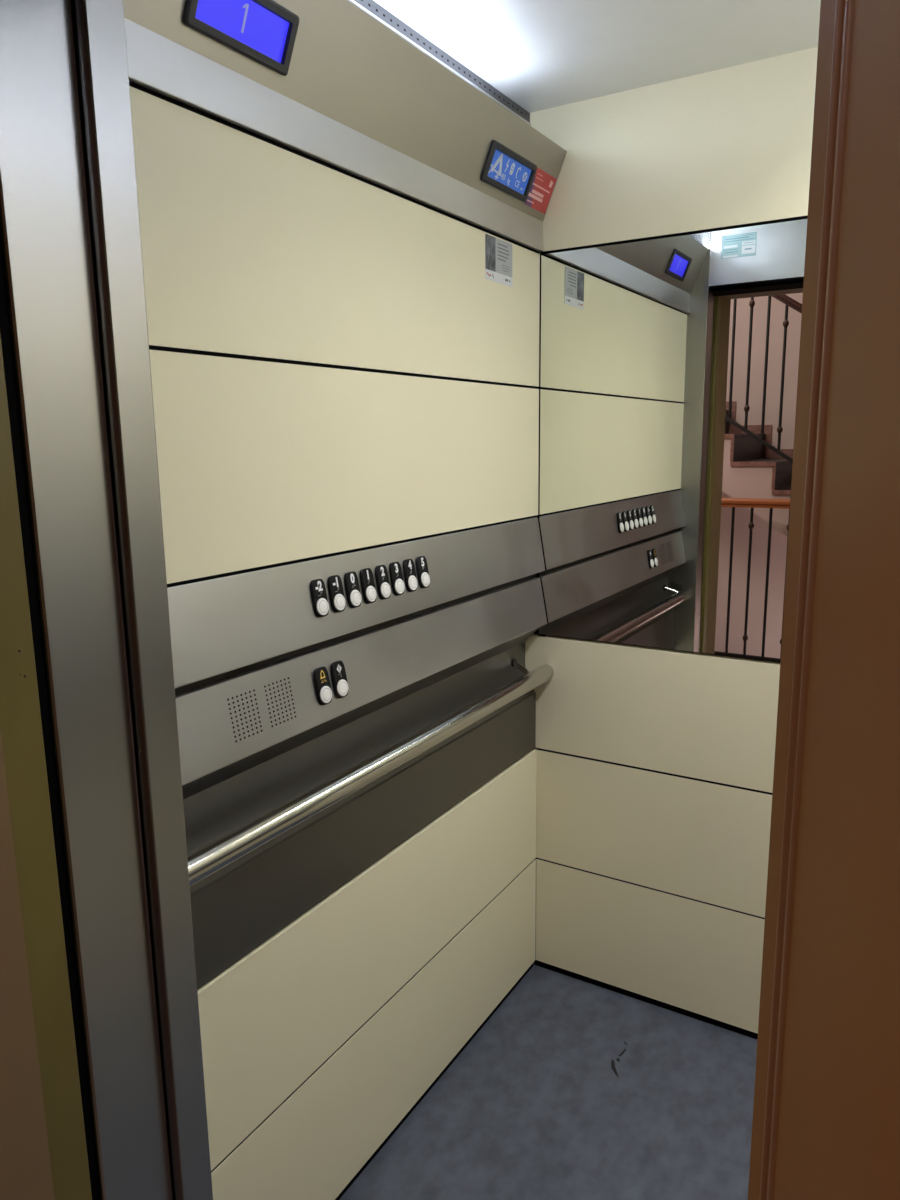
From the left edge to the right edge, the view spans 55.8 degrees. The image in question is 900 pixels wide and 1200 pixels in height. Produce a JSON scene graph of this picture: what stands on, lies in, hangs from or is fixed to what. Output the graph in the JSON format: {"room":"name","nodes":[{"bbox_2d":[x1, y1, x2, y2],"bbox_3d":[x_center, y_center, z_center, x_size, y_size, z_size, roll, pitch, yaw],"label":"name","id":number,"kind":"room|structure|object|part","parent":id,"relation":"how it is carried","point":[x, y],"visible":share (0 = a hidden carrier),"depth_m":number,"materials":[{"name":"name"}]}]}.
{"room":"elevator interior","nodes":[
{"label":"elevator interior","id":0,"kind":"room"},
{"bbox_2d":[70,0,212,1199],"bbox_3d":[-0.405,0.145,1.079,0.115,2.128,0.050,6,12,31],"label":"door frame","id":1,"kind":"structure","parent":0,"point":[99,36],"depth_m":1.01,"materials":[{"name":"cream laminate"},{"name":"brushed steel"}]},
{"bbox_2d":[0,238,99,1199],"bbox_3d":[-0.497,0.277,0.996,0.117,1.900,0.018,6,12,31],"label":"trim","id":2,"kind":"structure","parent":1,"relation":"attached to","point":[6,344],"depth_m":0.94,"materials":[{"name":"black"}]},
{"bbox_2d":[0,0,172,1199],"bbox_3d":[-0.465,0.155,1.025,0.122,2.128,0.103,6,12,31],"label":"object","id":3,"kind":"structure","parent":1,"relation":"attached to","point":[45,229],"depth_m":0.95,"materials":[{"name":"silver metal"}]},
{"bbox_2d":[129,81,539,1199],"bbox_3d":[-0.127,0.036,1.639,0.090,2.128,1.305,6,12,31],"label":"wall","id":4,"kind":"structure","parent":0,"point":[337,368],"depth_m":1.45,"materials":[{"name":"beige laminate"}]},
{"bbox_2d":[123,0,566,251],"bbox_3d":[-0.100,-0.805,1.422,0.095,0.206,1.244,6,12,31],"label":"fascia","id":5,"kind":"object","parent":4,"relation":"attached to","point":[356,97],"visible":0.83,"depth_m":1.33,"materials":[{"name":"grey metal"}]},
{"bbox_2d":[182,0,298,75],"bbox_3d":[-0.270,-0.761,1.117,0.034,0.072,0.187,6,12,31],"label":"display","id":6,"kind":"object","parent":5,"relation":"attached to","point":[264,32],"visible":1,"depth_m":1.13,"materials":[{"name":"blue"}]},
{"bbox_2d":[480,140,536,201],"bbox_3d":[0.124,-0.883,1.758,0.034,0.072,0.197,6,12,31],"label":"plate","id":7,"kind":"object","parent":5,"relation":"attached to","point":[504,169],"visible":1,"depth_m":1.75,"materials":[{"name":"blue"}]},
{"bbox_3d":[0.122,-0.884,1.759,0.021,0.049,0.172,6,12,31],"label":"plate","id":8,"kind":"part","parent":7,"relation":"part of","materials":[{"name":"blue plastic"}]},
{"bbox_2d":[524,167,556,213],"bbox_3d":[0.202,-0.908,1.890,0.030,0.070,0.104,6,12,31],"label":"sticker","id":9,"kind":"object","parent":5,"relation":"attached to","point":[543,184],"visible":1,"depth_m":1.89,"materials":[{"name":"red"}]},
{"bbox_2d":[525,176,535,206],"bbox_3d":[0.181,-0.895,1.862,0.023,0.055,0.032,6,12,31],"label":"print","id":10,"kind":"object","parent":9,"relation":"attached to","point":[531,200],"depth_m":1.87,"materials":[{"name":"purple"}]},
{"bbox_2d":[167,517,547,785],"bbox_3d":[-0.104,0.029,1.588,0.061,0.266,1.244,6,12,31],"label":"control panel","id":11,"kind":"object","parent":4,"relation":"attached to","point":[262,659],"visible":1,"depth_m":1.41,"materials":[{"name":"metal"}]},
{"bbox_2d":[227,689,262,741],"bbox_3d":[-0.301,0.170,1.248,0.012,0.064,0.056,6,12,31],"label":"speaker grille","id":12,"kind":"object","parent":11,"relation":"attached to","point":[244,706],"depth_m":1.25,"materials":[{"name":"black"}]},
{"bbox_2d":[264,677,295,726],"bbox_3d":[-0.261,0.157,1.312,0.012,0.064,0.056,6,12,31],"label":"speaker grille","id":13,"kind":"object","parent":11,"relation":"attached to","point":[279,692],"depth_m":1.31,"materials":[{"name":"black"}]},
{"bbox_3d":[-0.110,-0.037,1.576,0.051,0.131,1.240,6,12,31],"label":"plate","id":14,"kind":"part","parent":11,"relation":"part of","materials":[{"name":"metal"}]},
{"bbox_2d":[182,624,545,988],"bbox_3d":[-0.106,0.322,1.646,0.060,0.330,1.244,6,12,31],"label":"wall panel","id":15,"kind":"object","parent":4,"relation":"attached to","point":[240,906],"depth_m":1.51,"materials":[{"name":"grey metal"}]},
{"bbox_2d":[187,658,553,886],"bbox_3d":[-0.093,0.269,1.633,0.087,0.061,1.235,6,12,31],"label":"handrail","id":16,"kind":"object","parent":4,"relation":"attached to","point":[216,855],"visible":0.73,"depth_m":1.43,"materials":[{"name":"silver metal"}]},
{"bbox_2d":[335,962,533,1199],"bbox_3d":[-0.105,1.087,1.796,0.022,0.020,1.245,6,12,31],"label":"baseboard","id":17,"kind":"structure","parent":4,"relation":"attached to","point":[355,1177],"depth_m":1.86,"materials":[{"name":"black"}]},
{"bbox_2d":[349,0,530,125],"bbox_3d":[-0.140,-0.888,1.431,0.008,0.234,1.244,6,12,31],"label":"trim","id":18,"kind":"structure","parent":4,"relation":"attached to","point":[371,7],"depth_m":1.60,"materials":[{"name":"grey metal"}]},
{"bbox_2d":[485,233,511,286],"bbox_3d":[0.105,-0.722,1.811,0.001,0.089,0.122,6,12,31],"label":"paper notice","id":19,"kind":"object","parent":4,"relation":"attached to","point":[498,252],"visible":1,"depth_m":1.81,"materials":[{"name":"white paper"}]},
{"bbox_2d":[485,234,495,271],"bbox_3d":[0.085,-0.725,1.777,0.001,0.068,0.044,6,12,31],"label":"picture","id":20,"kind":"object","parent":19,"relation":"attached to","point":[490,241],"depth_m":1.78},
{"bbox_3d":[0.116,-0.735,1.828,0.001,0.068,0.076,6,12,31],"label":"grey panel","id":21,"kind":"part","parent":19,"relation":"part of","materials":[{"name":"grey paper"}]},
{"bbox_2d":[339,964,756,1199],"bbox_3d":[0.315,1.158,1.499,1.089,0.023,1.389,6,12,31],"label":"floor","id":22,"kind":"structure","parent":0,"point":[572,1089],"depth_m":1.81,"materials":[{"name":"blue"}]},
{"bbox_2d":[373,0,820,112],"bbox_3d":[0.292,-0.963,1.107,1.090,0.020,1.374,6,12,31],"label":"ceiling","id":23,"kind":"structure","parent":0,"point":[539,54],"depth_m":1.57,"materials":[{"name":"white paint"}]},
{"bbox_2d":[525,47,817,1033],"bbox_3d":[0.662,-0.020,1.883,1.180,2.128,0.060,6,12,31],"label":"wall","id":24,"kind":"structure","parent":0,"point":[655,766],"depth_m":1.99,"materials":[{"name":"beige laminate"}]},
{"bbox_2d":[534,957,757,1038],"bbox_3d":[0.664,1.026,2.066,1.006,0.020,0.015,6,12,31],"label":"baseboard","id":25,"kind":"structure","parent":24,"relation":"attached to","point":[536,962],"depth_m":2.15,"materials":[{"name":"black"}]},
{"bbox_2d":[539,219,806,661],"bbox_3d":[0.647,-0.317,1.810,0.992,0.901,0.021,6,12,31],"label":"mirror","id":26,"kind":"object","parent":24,"relation":"attached to","point":[669,366],"visible":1,"depth_m":1.89,"materials":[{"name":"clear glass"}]},
{"bbox_3d":[-0.535,-0.347,0.806,4.800,3.202,0.120,6,12,31],"label":"wall","id":27,"kind":"structure","parent":0,"visible":0},
{"bbox_2d":[0,335,91,1199],"bbox_3d":[-0.143,0.270,0.684,1.140,2.020,0.135,6,12,31],"label":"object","id":28,"kind":"structure","parent":27,"relation":"attached to","point":[43,1149],"depth_m":0.93,"materials":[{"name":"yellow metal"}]},
{"bbox_2d":[748,0,899,1199],"bbox_3d":[0.041,0.394,0.061,0.051,1.987,0.805,3,11,20],"label":"door","id":29,"kind":"structure","parent":27,"relation":"in","point":[826,1121],"depth_m":0.21,"materials":[{"name":"brown wood"}]}
]}

